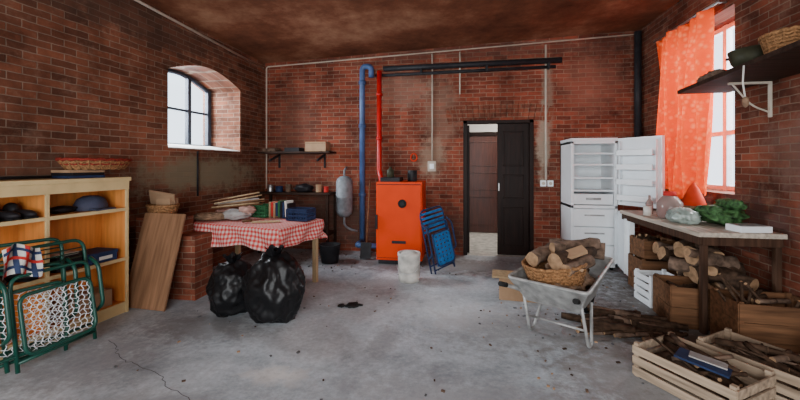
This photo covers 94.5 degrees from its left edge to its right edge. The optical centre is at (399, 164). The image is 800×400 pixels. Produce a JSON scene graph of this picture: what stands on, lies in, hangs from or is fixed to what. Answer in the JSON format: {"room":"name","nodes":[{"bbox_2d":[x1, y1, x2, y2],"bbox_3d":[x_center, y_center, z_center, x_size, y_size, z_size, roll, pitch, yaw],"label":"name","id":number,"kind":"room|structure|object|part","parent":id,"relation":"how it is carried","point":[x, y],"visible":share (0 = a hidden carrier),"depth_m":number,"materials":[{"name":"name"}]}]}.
{"room":"mechanical room","nodes":[
{"label":"mechanical room","id":0,"kind":"room"},
{"bbox_2d":[0,0,264,274],"bbox_3d":[-3.480,-0.400,2.558,0.660,3.600,8.400,0,0,13],"label":"wall","id":1,"kind":"structure","parent":0,"point":[79,78],"depth_m":3.83,"materials":[{"name":"brick"}]},
{"bbox_2d":[168,68,210,145],"bbox_3d":[-3.112,-0.762,5.121,0.061,1.124,1.320,0,0,13],"label":"window","id":2,"kind":"structure","parent":1,"relation":"in","point":[188,79],"depth_m":5.35,"materials":[{"name":"paint"}]},
{"bbox_2d":[197,151,198,195],"bbox_3d":[-2.614,0.110,4.780,0.020,0.580,0.020,0,0,32],"label":"conduit","id":3,"kind":"object","parent":1,"relation":"attached to","point":[197,151],"visible":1,"depth_m":4.78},
{"bbox_2d":[134,0,263,68],"bbox_3d":[-2.897,-1.740,3.483,0.038,0.272,5.562,0,0,13],"label":"conduit","id":4,"kind":"object","parent":1,"relation":"attached to","point":[138,1],"visible":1,"depth_m":4.68,"materials":[{"name":"plastic"}]},
{"bbox_2d":[168,144,239,151],"bbox_3d":[-2.830,-0.235,5.056,0.499,0.104,1.300,0,0,13],"label":"trim","id":5,"kind":"structure","parent":1,"relation":"attached to","point":[178,146],"depth_m":5.05,"materials":[{"name":"paint"}]},
{"bbox_2d":[0,232,714,399],"bbox_3d":[-0.227,1.460,2.975,7.600,0.120,10.200,0,0,9],"label":"floor","id":6,"kind":"structure","parent":0,"point":[362,353],"depth_m":2.81,"materials":[{"name":"concrete"}]},
{"bbox_2d":[0,238,78,367],"bbox_3d":[-2.619,0.964,2.568,0.215,0.858,0.644,0,0,15],"label":"folding chair","id":7,"kind":"object","parent":6,"relation":"on","point":[61,247],"visible":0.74,"depth_m":2.68,"materials":[{"name":"metal"}]},
{"bbox_2d":[0,239,104,373],"bbox_3d":[-2.539,0.984,2.713,0.236,0.798,0.629,0,0,13],"label":"cot","id":8,"kind":"object","parent":6,"relation":"on","point":[8,298],"visible":0.98,"depth_m":2.65,"materials":[{"name":"metal"}]},
{"bbox_2d":[2,244,43,279],"bbox_3d":[-2.576,0.660,2.525,0.046,0.260,0.220,0,0,13],"label":"plaid cloth","id":9,"kind":"object","parent":8,"relation":"on","point":[18,258],"visible":1,"depth_m":2.52,"materials":[{"name":"fabric"}]},
{"bbox_2d":[0,177,130,359],"bbox_3d":[-2.884,0.757,2.910,0.320,1.285,1.380,0,0,13],"label":"bookcase","id":10,"kind":"object","parent":6,"relation":"on","point":[109,228],"depth_m":3.23,"materials":[{"name":"beige paint"}]},
{"bbox_2d":[0,211,21,220],"bbox_3d":[-2.912,0.345,2.700,0.282,0.119,0.090,0,0,-2],"label":"shoe","id":11,"kind":"object","parent":10,"relation":"on","point":[4,215],"visible":1,"depth_m":2.67,"materials":[{"name":"leather"}]},
{"bbox_2d":[0,267,38,281],"bbox_3d":[-2.890,0.816,2.798,0.282,0.119,0.090,0,0,-5],"label":"shoe","id":12,"kind":"object","parent":10,"relation":"on","point":[8,278],"visible":0.39,"depth_m":2.77,"materials":[{"name":"leather"}]},
{"bbox_2d":[2,203,38,218],"bbox_3d":[-2.886,0.345,2.812,0.282,0.119,0.090,0,0,7],"label":"shoe","id":13,"kind":"object","parent":10,"relation":"on","point":[25,213],"visible":0.64,"depth_m":2.79,"materials":[{"name":"leather"}]},
{"bbox_2d":[0,175,51,179],"bbox_3d":[-3.003,0.098,2.568,0.036,0.036,1.020,0,0,13],"label":"rod","id":14,"kind":"object","parent":10,"relation":"on","point":[46,176],"visible":1,"depth_m":2.88,"materials":[{"name":"black metal"}]},
{"bbox_2d":[50,205,77,213],"bbox_3d":[-2.868,0.375,3.135,0.145,0.062,0.259,0,0,9],"label":"glove","id":15,"kind":"object","parent":10,"relation":"on","point":[58,209],"visible":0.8,"depth_m":3.09,"materials":[{"name":"leather"}]},
{"bbox_2d":[50,250,81,272],"bbox_3d":[-2.850,0.807,3.108,0.200,0.140,0.200,0,0,13],"label":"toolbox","id":16,"kind":"object","parent":10,"relation":"on","point":[68,251],"visible":0.43,"depth_m":3.08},
{"bbox_2d":[51,170,104,178],"bbox_3d":[-2.826,0.078,3.256,0.228,0.070,0.318,0,0,9],"label":"magazine stack","id":17,"kind":"object","parent":10,"relation":"on","point":[66,174],"visible":0.83,"depth_m":3.15,"materials":[{"name":"paper"}]},
{"bbox_2d":[55,157,131,169],"bbox_3d":[-2.768,-0.011,3.376,0.364,0.111,0.624,0,0,13],"label":"wicker basket","id":18,"kind":"object","parent":17,"relation":"on","point":[76,163],"visible":1,"depth_m":3.21,"materials":[{"name":"brown wicker"}]},
{"bbox_2d":[50,287,111,320],"bbox_3d":[-2.822,1.220,3.276,0.220,0.152,0.380,0,0,13],"label":"cardboard box","id":19,"kind":"object","parent":10,"relation":"on","point":[107,291],"visible":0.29,"depth_m":3.21,"materials":[{"name":"paper"}]},
{"bbox_3d":[-2.784,0.340,3.361,0.285,0.130,0.276,0,0,9],"label":"cap","id":20,"kind":"part","parent":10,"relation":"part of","materials":[{"name":"blue fabric"}]},
{"bbox_2d":[80,247,117,265],"bbox_3d":[-2.789,0.830,3.371,0.252,0.095,0.250,0,0,13],"label":"shoebox","id":21,"kind":"object","parent":10,"relation":"in","point":[100,254],"visible":0.71,"depth_m":3.35,"materials":[{"name":"cardboard"}]},
{"bbox_2d":[110,341,189,399],"bbox_3d":[-1.760,1.399,2.528,1.249,0.001,0.655,0,0,9],"label":"crack","id":22,"kind":"object","parent":6,"relation":"on","point":[110,341],"depth_m":2.51,"materials":[{"name":"grey concrete"}]},
{"bbox_2d":[129,213,185,310],"bbox_3d":[-2.458,0.949,3.715,0.500,0.898,0.288,0,0,13],"label":"plywood board","id":23,"kind":"object","parent":6,"relation":"on","point":[155,257],"visible":0.88,"depth_m":3.69,"materials":[{"name":"brown wood"}]},
{"bbox_2d":[136,215,212,300],"bbox_3d":[-2.439,0.980,4.012,0.700,0.840,0.280,0,0,9],"label":"brick pier","id":24,"kind":"object","parent":6,"relation":"on","point":[193,270],"visible":0.43,"depth_m":3.86,"materials":[{"name":"red brick"}]},
{"bbox_2d":[145,203,179,213],"bbox_3d":[-2.587,0.492,4.036,0.344,0.141,0.284,0,0,9],"label":"bread basket","id":25,"kind":"object","parent":24,"relation":"on","point":[151,208],"visible":0.67,"depth_m":3.93,"materials":[{"name":"wicker"}]},
{"bbox_2d":[149,190,177,205],"bbox_3d":[-2.591,0.370,4.064,0.287,0.209,0.174,0,0,-8],"label":"cardboard box","id":26,"kind":"object","parent":25,"relation":"on","point":[156,197],"visible":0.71,"depth_m":4.01,"materials":[{"name":"beige cardboard"}]},
{"bbox_2d":[206,252,251,316],"bbox_3d":[-1.577,1.114,3.498,0.426,0.554,0.471,0,0,42],"label":"bag","id":27,"kind":"object","parent":6,"relation":"on","point":[223,288],"visible":0.77,"depth_m":3.34,"materials":[{"name":"plastic"}]},
{"bbox_2d":[193,217,326,282],"bbox_3d":[-1.706,1.024,4.361,1.431,0.751,0.870,0,0,22],"label":"table","id":28,"kind":"object","parent":6,"relation":"on","point":[226,232],"visible":0.7,"depth_m":4.01,"materials":[{"name":"fabric"}]},
{"bbox_2d":[193,212,224,220],"bbox_3d":[-2.216,0.598,4.359,0.492,0.090,0.288,0,0,-8],"label":"canvas bag","id":29,"kind":"object","parent":28,"relation":"on","point":[205,216],"visible":0.85,"depth_m":4.27,"materials":[{"name":"fabric"}]},
{"bbox_2d":[215,208,233,212],"bbox_3d":[-2.146,0.590,4.655,0.355,0.106,0.287,0,0,9],"label":"cloth bundle","id":30,"kind":"object","parent":28,"relation":"on","point":[223,209],"visible":0.23,"depth_m":4.60,"materials":[{"name":"fabric"}]},
{"bbox_2d":[223,205,255,219],"bbox_3d":[-1.926,0.565,4.404,0.406,0.155,0.324,0,0,9],"label":"folded blanket","id":31,"kind":"object","parent":28,"relation":"on","point":[243,212],"visible":1,"depth_m":4.35,"materials":[{"name":"grey fabric"}]},
{"bbox_2d":[207,192,264,208],"bbox_3d":[-1.979,0.423,4.479,0.666,0.200,0.171,0,0,-14],"label":"wooden slats","id":32,"kind":"object","parent":31,"relation":"on","point":[230,203],"visible":1,"depth_m":4.48,"materials":[{"name":"brown wood"}]},
{"bbox_2d":[247,203,268,217],"bbox_3d":[-1.754,0.572,4.660,0.332,0.147,0.212,0,0,22],"label":"plastic crate","id":33,"kind":"object","parent":28,"relation":"on","point":[261,211],"visible":0.55,"depth_m":4.55,"materials":[{"name":"green plastic"}]},
{"bbox_2d":[242,220,279,222],"bbox_3d":[-1.559,0.627,4.160,0.400,0.035,0.060,0,0,-14],"label":"saw","id":34,"kind":"object","parent":28,"relation":"on","point":[243,221],"visible":1,"depth_m":4.13,"materials":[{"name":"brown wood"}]},
{"bbox_2d":[269,200,295,217],"bbox_3d":[-1.450,0.546,4.558,0.309,0.224,0.130,0,0,22],"label":"books","id":35,"kind":"object","parent":28,"relation":"on","point":[277,209],"visible":0.74,"depth_m":4.50,"materials":[{"name":"paper"}]},
{"bbox_2d":[286,207,315,221],"bbox_3d":[-1.166,0.577,4.355,0.272,0.137,0.212,0,0,16],"label":"plastic crate","id":36,"kind":"object","parent":28,"relation":"on","point":[306,213],"visible":1,"depth_m":4.28,"materials":[{"name":"blue plastic"}]},
{"bbox_2d":[241,244,305,323],"bbox_3d":[-1.140,1.060,3.339,0.577,0.661,0.484,0,0,9],"label":"bag","id":37,"kind":"object","parent":6,"relation":"on","point":[273,288],"visible":1,"depth_m":3.19,"materials":[{"name":"plastic"}]},
{"bbox_2d":[257,191,336,252],"bbox_3d":[-1.656,0.917,5.967,1.220,0.965,0.410,0,0,9],"label":"workbench","id":38,"kind":"object","parent":6,"relation":"on","point":[327,231],"visible":0.58,"depth_m":5.85,"materials":[{"name":"brown wood"}]},
{"bbox_2d":[267,185,273,191],"bbox_3d":[-2.111,0.378,6.036,0.100,0.110,0.100,0,0,9],"label":"paint can","id":39,"kind":"object","parent":38,"relation":"on","point":[270,188],"visible":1,"depth_m":6.00,"materials":[{"name":"metal"}]},
{"bbox_2d":[275,186,282,191],"bbox_3d":[-1.963,0.388,6.012,0.120,0.090,0.120,0,0,9],"label":"paint can","id":40,"kind":"object","parent":38,"relation":"on","point":[277,188],"visible":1,"depth_m":5.96,"materials":[{"name":"blue metal"}]},
{"bbox_2d":[286,184,290,191],"bbox_3d":[-1.805,0.373,5.986,0.090,0.120,0.090,0,0,9],"label":"paint can","id":41,"kind":"object","parent":38,"relation":"on","point":[288,186],"visible":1,"depth_m":5.95,"materials":[{"name":"brown metal"}]},
{"bbox_2d":[294,183,313,191],"bbox_3d":[-1.550,0.362,5.947,0.341,0.136,0.205,0,0,9],"label":"boots","id":42,"kind":"object","parent":38,"relation":"on","point":[304,187],"visible":1,"depth_m":5.87,"materials":[{"name":"rubber"}]},
{"bbox_2d":[316,184,321,191],"bbox_3d":[-1.292,0.373,5.903,0.100,0.120,0.100,0,0,9],"label":"paint can","id":43,"kind":"object","parent":38,"relation":"on","point":[318,186],"visible":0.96,"depth_m":5.87,"materials":[{"name":"metal"}]},
{"bbox_2d":[324,186,328,191],"bbox_3d":[-1.173,0.388,5.884,0.080,0.090,0.080,0,0,9],"label":"paint can","id":44,"kind":"object","parent":38,"relation":"on","point":[326,188],"visible":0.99,"depth_m":5.85,"materials":[{"name":"red metal"}]},
{"bbox_2d":[319,242,340,263],"bbox_3d":[-1.010,1.270,5.330,0.310,0.260,0.310,0,0,9],"label":"bucket","id":45,"kind":"object","parent":6,"relation":"on","point":[329,251],"visible":1,"depth_m":5.22,"materials":[{"name":"black plastic"}]},
{"bbox_2d":[338,302,362,307],"bbox_3d":[-0.495,1.388,3.663,0.243,0.022,0.144,0,0,-24],"label":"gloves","id":46,"kind":"object","parent":6,"relation":"on","point":[350,304],"visible":1,"depth_m":3.66,"materials":[{"name":"black fabric"}]},
{"bbox_2d":[360,180,371,258],"bbox_3d":[-0.489,0.815,5.605,0.160,1.155,0.314,0,0,9],"label":"shovel","id":47,"kind":"object","parent":6,"relation":"on","point":[365,249],"visible":1,"depth_m":5.49,"materials":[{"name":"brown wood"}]},
{"bbox_2d":[113,252,648,399],"bbox_3d":[0.263,1.396,3.861,4.491,0.009,3.715,0,0,9],"label":"debris","id":48,"kind":"object","parent":6,"relation":"on","point":[565,348],"visible":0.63,"depth_m":2.92,"materials":[{"name":"brown plant"}]},
{"bbox_2d":[375,170,425,264],"bbox_3d":[0.024,0.740,5.441,0.655,1.320,0.610,0,0,9],"label":"boiler","id":49,"kind":"object","parent":6,"relation":"on","point":[400,202],"visible":0.97,"depth_m":5.18,"materials":[{"name":"orange metal"}]},
{"bbox_2d":[387,167,393,176],"bbox_3d":[-0.139,0.104,5.392,0.110,0.150,0.110,0,0,9],"label":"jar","id":50,"kind":"object","parent":49,"relation":"on","point":[390,172],"visible":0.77,"depth_m":5.35,"materials":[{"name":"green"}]},
{"bbox_2d":[397,250,420,283],"bbox_3d":[0.107,1.218,4.474,0.280,0.364,0.313,0,0,9],"label":"bucket","id":51,"kind":"object","parent":6,"relation":"on","point":[408,267],"visible":1,"depth_m":4.38,"materials":[{"name":"plastic"}]},
{"bbox_2d":[419,205,456,273],"bbox_3d":[0.517,0.984,4.884,0.560,0.869,0.238,0,0,-42],"label":"folding camp chair","id":52,"kind":"object","parent":6,"relation":"on","point":[442,262],"visible":1,"depth_m":4.85,"materials":[{"name":"blue fabric"}]},
{"bbox_2d":[492,269,535,302],"bbox_3d":[1.317,1.280,3.913,0.660,0.240,0.305,0,0,15],"label":"carton","id":53,"kind":"object","parent":6,"relation":"on","point":[505,293],"visible":0.41,"depth_m":3.83,"materials":[{"name":"cardboard"}]},
{"bbox_2d":[498,257,613,347],"bbox_3d":[1.430,1.103,3.144,0.623,0.594,1.387,0,0,43],"label":"wheelbarrow","id":54,"kind":"object","parent":6,"relation":"on","point":[576,301],"visible":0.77,"depth_m":2.87,"materials":[{"name":"metal"}]},
{"bbox_2d":[521,257,586,286],"bbox_3d":[1.264,0.873,3.029,0.505,0.245,0.563,0,0,34],"label":"basket","id":55,"kind":"object","parent":54,"relation":"in","point":[534,273],"visible":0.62,"depth_m":2.82,"materials":[{"name":"wicker"}]},
{"bbox_2d":[526,238,607,291],"bbox_3d":[1.399,0.848,3.105,0.496,0.463,0.803,0,0,43],"label":"load","id":56,"kind":"object","parent":54,"relation":"in","point":[562,254],"visible":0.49,"depth_m":3.04,"materials":[{"name":"bark"},{"name":"grey bark"},{"name":"cut wood"}]},
{"bbox_2d":[560,135,664,275],"bbox_3d":[2.675,0.520,4.922,0.724,1.760,1.251,0,0,-10],"label":"refrigerator","id":57,"kind":"object","parent":6,"relation":"on","point":[598,175],"visible":0.73,"depth_m":4.91,"materials":[{"name":"white metal"}]},
{"bbox_2d":[561,304,687,340],"bbox_3d":[1.916,1.361,3.201,0.962,0.116,0.595,0,0,9],"label":"pile","id":58,"kind":"object","parent":6,"relation":"on","point":[619,323],"visible":0.88,"depth_m":3.09,"materials":[{"name":"brown wood"}]},
{"bbox_2d":[628,253,677,290],"bbox_3d":[2.842,1.210,4.159,0.374,0.379,0.354,0,0,9],"label":"wooden box","id":59,"kind":"object","parent":6,"relation":"on","point":[635,261],"visible":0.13,"depth_m":4.08,"materials":[{"name":"brown wood"}]},
{"bbox_2d":[629,233,675,258],"bbox_3d":[2.841,0.902,4.179,0.342,0.248,0.312,0,0,5],"label":"wooden box","id":60,"kind":"object","parent":59,"relation":"on","point":[640,245],"visible":0.81,"depth_m":4.13,"materials":[{"name":"brown wood"}]},
{"bbox_2d":[634,268,672,307],"bbox_3d":[2.614,1.245,3.750,0.310,0.310,0.310,0,0,6],"label":"crate","id":61,"kind":"object","parent":6,"relation":"on","point":[640,279],"visible":0.52,"depth_m":3.79,"materials":[{"name":"white plastic"}]},
{"bbox_2d":[653,273,719,330],"bbox_3d":[2.571,1.220,3.331,0.384,0.360,0.394,0,0,15],"label":"wooden box","id":62,"kind":"object","parent":6,"relation":"on","point":[676,298],"visible":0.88,"depth_m":3.19,"materials":[{"name":"brown wood"}]},
{"bbox_2d":[632,331,775,399],"bbox_3d":[1.846,1.280,2.304,0.410,0.240,0.594,0,0,-24],"label":"crate","id":63,"kind":"object","parent":6,"relation":"on","point":[684,380],"visible":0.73,"depth_m":2.23,"materials":[{"name":"brown wood"}]},
{"bbox_2d":[674,347,732,378],"bbox_3d":[1.831,1.187,2.236,0.150,0.044,0.260,0,0,-41],"label":"magazine","id":64,"kind":"object","parent":63,"relation":"in","point":[715,366],"visible":0.96,"depth_m":2.21,"materials":[{"name":"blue paper"}]},
{"bbox_2d":[620,210,787,333],"bbox_3d":[2.879,0.975,3.727,0.630,0.850,1.520,0,0,9],"label":"workbench","id":65,"kind":"object","parent":6,"relation":"on","point":[705,234],"visible":0.63,"depth_m":3.06,"materials":[{"name":"brown wood"}]},
{"bbox_2d":[643,206,651,215],"bbox_3d":[2.701,0.499,4.040,0.080,0.100,0.080,0,0,9],"label":"mug","id":66,"kind":"object","parent":65,"relation":"on","point":[647,210],"visible":1,"depth_m":4.01,"materials":[{"name":"ceramic"}]},
{"bbox_2d":[646,195,652,213],"bbox_3d":[2.801,0.444,4.155,0.074,0.210,0.074,0,0,9],"label":"glass bottle","id":67,"kind":"object","parent":65,"relation":"on","point":[649,202],"visible":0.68,"depth_m":4.13,"materials":[{"name":"brown"}]},
{"bbox_2d":[656,191,683,218],"bbox_3d":[2.788,0.411,3.823,0.230,0.275,0.230,0,0,9],"label":"jar","id":68,"kind":"object","parent":65,"relation":"on","point":[669,200],"visible":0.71,"depth_m":3.77,"materials":[{"name":"clear glass"}]},
{"bbox_2d":[665,207,701,224],"bbox_3d":[2.688,0.473,3.517,0.253,0.148,0.356,0,0,9],"label":"plastic bag","id":69,"kind":"object","parent":65,"relation":"on","point":[688,216],"visible":1,"depth_m":3.42,"materials":[{"name":"white plastic"}]},
{"bbox_2d":[684,205,695,208],"bbox_3d":[3.025,0.480,3.785,0.220,0.137,0.220,0,0,9],"label":"carton","id":70,"kind":"object","parent":65,"relation":"on","point":[685,206],"visible":0.11,"depth_m":3.69,"materials":[{"name":"cardboard"}]},
{"bbox_2d":[682,182,706,205],"bbox_3d":[3.005,0.290,3.788,0.220,0.240,0.220,0,0,9],"label":"felt hat","id":71,"kind":"object","parent":70,"relation":"on","point":[693,196],"visible":0.91,"depth_m":3.74,"materials":[{"name":"fabric"}]},
{"bbox_2d":[692,198,749,225],"bbox_3d":[2.946,0.423,3.380,0.359,0.248,0.537,0,0,9],"label":"shopping bag","id":72,"kind":"object","parent":65,"relation":"on","point":[724,211],"visible":0.86,"depth_m":3.28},
{"bbox_2d":[725,223,772,232],"bbox_3d":[2.888,0.521,3.067,0.240,0.055,0.160,0,0,3],"label":"plastic tray","id":73,"kind":"object","parent":65,"relation":"on","point":[737,227],"visible":1,"depth_m":3.00,"materials":[{"name":"white plastic"}]},
{"bbox_2d":[652,239,767,291],"bbox_3d":[2.841,1.051,3.517,0.586,0.696,0.993,0,0,9],"label":"heap","id":74,"kind":"object","parent":6,"relation":"on","point":[682,256],"visible":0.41,"depth_m":3.28,"materials":[{"name":"brown wood"}]},
{"bbox_2d":[696,327,799,399],"bbox_3d":[2.310,1.272,2.332,0.372,0.256,0.628,0,0,-24],"label":"crate","id":75,"kind":"object","parent":6,"relation":"on","point":[762,355],"visible":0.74,"depth_m":2.30,"materials":[{"name":"brown wood"}]},
{"bbox_2d":[710,287,799,363],"bbox_3d":[2.740,1.183,2.777,0.534,0.437,0.354,0,0,13],"label":"wooden box","id":76,"kind":"object","parent":6,"relation":"on","point":[777,322],"visible":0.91,"depth_m":2.65,"materials":[{"name":"brown wood"}]},
{"bbox_2d":[716,273,799,307],"bbox_3d":[2.619,0.986,2.729,0.463,0.341,0.142,0,0,19],"label":"branches","id":77,"kind":"object","parent":76,"relation":"on","point":[727,284],"visible":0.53,"depth_m":2.76,"materials":[{"name":"brown plant"}]},
{"bbox_2d":[144,0,678,63],"bbox_3d":[-0.247,-1.921,1.914,7.300,0.472,8.100,0,0,9],"label":"ceiling","id":78,"kind":"structure","parent":0,"point":[268,31],"depth_m":4.78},
{"bbox_2d":[265,30,639,254],"bbox_3d":[0.491,-0.375,5.999,7.050,3.550,0.320,0,0,9],"label":"wall","id":79,"kind":"structure","parent":0,"point":[590,93],"depth_m":5.84,"materials":[{"name":"brick"}]},
{"bbox_2d":[258,151,336,167],"bbox_3d":[-1.661,-0.083,6.001,1.200,0.265,0.355,0,0,9],"label":"wall shelf","id":80,"kind":"object","parent":79,"relation":"attached to","point":[279,153],"visible":1,"depth_m":5.95,"materials":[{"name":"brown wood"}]},
{"bbox_2d":[262,148,280,151],"bbox_3d":[-2.107,-0.243,6.064,0.226,0.052,0.202,0,0,9],"label":"carton","id":81,"kind":"object","parent":80,"relation":"on","point":[263,149],"visible":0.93,"depth_m":5.97,"materials":[{"name":"brown cardboard"}]},
{"bbox_2d":[284,148,303,150],"bbox_3d":[-1.712,-0.248,6.000,0.256,0.062,0.202,0,0,9],"label":"carton","id":82,"kind":"object","parent":80,"relation":"on","point":[285,149],"visible":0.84,"depth_m":5.91,"materials":[{"name":"cardboard"}]},
{"bbox_2d":[305,142,329,150],"bbox_3d":[-1.317,-0.293,5.936,0.346,0.152,0.222,0,0,9],"label":"carton","id":83,"kind":"object","parent":80,"relation":"on","point":[309,146],"visible":0.87,"depth_m":5.83,"materials":[{"name":"cardboard"}]},
{"bbox_2d":[336,167,357,231],"bbox_3d":[-0.869,0.541,5.864,0.320,1.032,0.305,0,0,-39],"label":"tank","id":84,"kind":"object","parent":79,"relation":"attached to","point":[344,184],"visible":1,"depth_m":5.73,"materials":[{"name":"grey metal"}]},
{"bbox_2d":[355,64,375,248],"bbox_3d":[-0.473,-0.182,5.768,0.431,2.885,0.416,0,0,9],"label":"pipe","id":85,"kind":"object","parent":79,"relation":"attached to","point":[362,82],"visible":0.96,"depth_m":5.91,"materials":[{"name":"metal"}]},
{"bbox_2d":[376,70,382,180],"bbox_3d":[-0.314,-0.500,5.883,0.145,2.000,0.099,0,0,44],"label":"pipe","id":86,"kind":"object","parent":79,"relation":"attached to","point":[379,72],"visible":0.8,"depth_m":5.87,"materials":[{"name":"metal"}]},
{"bbox_2d":[410,153,417,161],"bbox_3d":[0.219,-0.119,5.850,0.123,0.142,0.021,0,0,9],"label":"cable coil","id":87,"kind":"object","parent":79,"relation":"attached to","point":[412,153],"visible":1,"depth_m":5.84,"materials":[{"name":"orange plastic"}]},
{"bbox_2d":[428,161,435,170],"bbox_3d":[0.500,0.020,5.805,0.130,0.160,0.060,0,0,9],"label":"junction box","id":88,"kind":"object","parent":79,"relation":"attached to","point":[431,164],"visible":1,"depth_m":5.78,"materials":[{"name":"plastic"}]},
{"bbox_2d":[432,54,432,160],"bbox_3d":[0.508,-0.910,5.819,0.020,1.680,0.020,0,0,32],"label":"conduit","id":89,"kind":"object","parent":79,"relation":"attached to","point":[432,54],"visible":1,"depth_m":5.81,"materials":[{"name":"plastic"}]},
{"bbox_2d":[266,34,633,188],"bbox_3d":[0.564,-0.750,5.810,5.746,2.301,0.022,0,0,9],"label":"conduit","id":90,"kind":"object","parent":79,"relation":"attached to","point":[624,34],"visible":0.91,"depth_m":5.85,"materials":[{"name":"plastic"}]},
{"bbox_2d":[459,52,460,93],"bbox_3d":[0.932,-1.430,5.750,0.020,0.660,0.020,0,0,-13],"label":"conduit","id":91,"kind":"object","parent":79,"relation":"attached to","point":[459,52],"visible":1,"depth_m":5.74,"materials":[{"name":"plastic"}]},
{"bbox_2d":[375,57,561,76],"bbox_3d":[0.995,-1.499,5.696,2.821,0.186,0.107,0,0,9],"label":"pipe","id":92,"kind":"object","parent":79,"relation":"attached to","point":[421,67],"visible":1,"depth_m":5.64,"materials":[{"name":"metal"}]},
{"bbox_2d":[463,119,533,255],"bbox_3d":[1.548,0.356,5.954,1.046,2.088,0.590,0,0,9],"label":"door","id":93,"kind":"structure","parent":79,"relation":"in","point":[515,138],"depth_m":5.70,"materials":[{"name":"brown wood"}]},
{"bbox_2d":[445,101,553,123],"bbox_3d":[1.502,-0.804,5.669,1.625,0.332,0.030,0,0,9],"label":"trim","id":94,"kind":"structure","parent":79,"relation":"attached to","point":[486,104],"depth_m":5.65,"materials":[{"name":"brick"}]},
{"bbox_2d":[545,45,546,179],"bbox_3d":[2.186,-0.790,5.544,0.030,2.020,0.030,0,0,-13],"label":"conduit","id":95,"kind":"object","parent":79,"relation":"attached to","point":[545,45],"visible":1,"depth_m":5.53,"materials":[{"name":"plastic"}]},
{"bbox_2d":[540,180,552,186],"bbox_3d":[2.194,0.275,5.533,0.180,0.090,0.055,0,0,9],"label":"wall socket","id":96,"kind":"object","parent":79,"relation":"attached to","point":[542,182],"visible":1,"depth_m":5.51,"materials":[{"name":"white plastic"}]},
{"bbox_2d":[470,124,496,131],"bbox_3d":[2.013,0.050,7.728,3.300,2.700,0.100,0,0,9],"label":"wall","id":97,"kind":"structure","parent":0,"point":[475,127],"depth_m":7.72,"materials":[{"name":"paint"}]},
{"bbox_2d":[470,132,496,232],"bbox_3d":[1.738,0.360,7.656,0.940,2.080,0.110,0,0,9],"label":"door","id":98,"kind":"structure","parent":97,"relation":"in","point":[483,145],"depth_m":7.64,"materials":[{"name":"brown wood"}]},
{"bbox_2d":[640,0,799,297],"bbox_3d":[3.058,-0.375,1.399,0.450,3.550,8.140,0,0,9],"label":"wall","id":99,"kind":"structure","parent":0,"point":[767,149],"depth_m":3.21,"materials":[{"name":"brick"}]},
{"bbox_2d":[634,30,641,136],"bbox_3d":[3.386,-1.100,5.266,0.120,1.600,0.120,0,0,9],"label":"downpipe","id":100,"kind":"object","parent":99,"relation":"attached to","point":[637,34],"visible":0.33,"depth_m":5.23,"materials":[{"name":"metal"}]},
{"bbox_2d":[653,0,726,198],"bbox_3d":[3.200,-0.606,4.197,0.167,1.992,1.210,0,0,9],"label":"curtain","id":101,"kind":"object","parent":99,"relation":"hanging from","point":[686,53],"visible":0.86,"depth_m":4.05,"materials":[{"name":"fabric"}]},
{"bbox_2d":[707,21,734,190],"bbox_3d":[3.585,-0.625,4.053,0.060,1.810,1.210,0,0,9],"label":"window","id":102,"kind":"structure","parent":99,"relation":"in","point":[726,30],"depth_m":4.02,"materials":[{"name":"white paint"}]},
{"bbox_2d":[677,40,799,116],"bbox_3d":[2.683,-0.568,2.579,0.670,0.335,2.150,0,0,9],"label":"shelf","id":103,"kind":"object","parent":99,"relation":"attached to","point":[782,62],"visible":0.91,"depth_m":2.86,"materials":[{"name":"dark wood"},{"name":"painted metal"}]},
{"bbox_2d":[696,69,727,82],"bbox_3d":[2.862,-0.797,3.346,0.234,0.117,0.408,0,0,9],"label":"sack","id":104,"kind":"object","parent":103,"relation":"on","point":[716,71],"visible":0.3,"depth_m":3.30,"materials":[{"name":"brown fabric"}]},
{"bbox_2d":[726,44,763,66],"bbox_3d":[2.765,-0.822,2.891,0.318,0.172,0.425,0,0,39],"label":"enamel pot","id":105,"kind":"object","parent":103,"relation":"on","point":[736,57],"visible":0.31,"depth_m":2.79,"materials":[{"name":"metal"}]},
{"bbox_2d":[742,65,748,107],"bbox_3d":[2.464,-0.559,2.641,0.036,0.302,0.038,0,0,29],"label":"rope","id":106,"kind":"object","parent":103,"relation":"hanging from","point":[745,101],"visible":1,"depth_m":2.64,"materials":[{"name":"fabric"}]},
{"bbox_2d":[758,25,799,53],"bbox_3d":[2.629,-0.811,2.471,0.344,0.161,0.344,0,0,9],"label":"round basket","id":107,"kind":"object","parent":103,"relation":"on","point":[776,39],"visible":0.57,"depth_m":2.42,"materials":[{"name":"wicker"}]}
]}

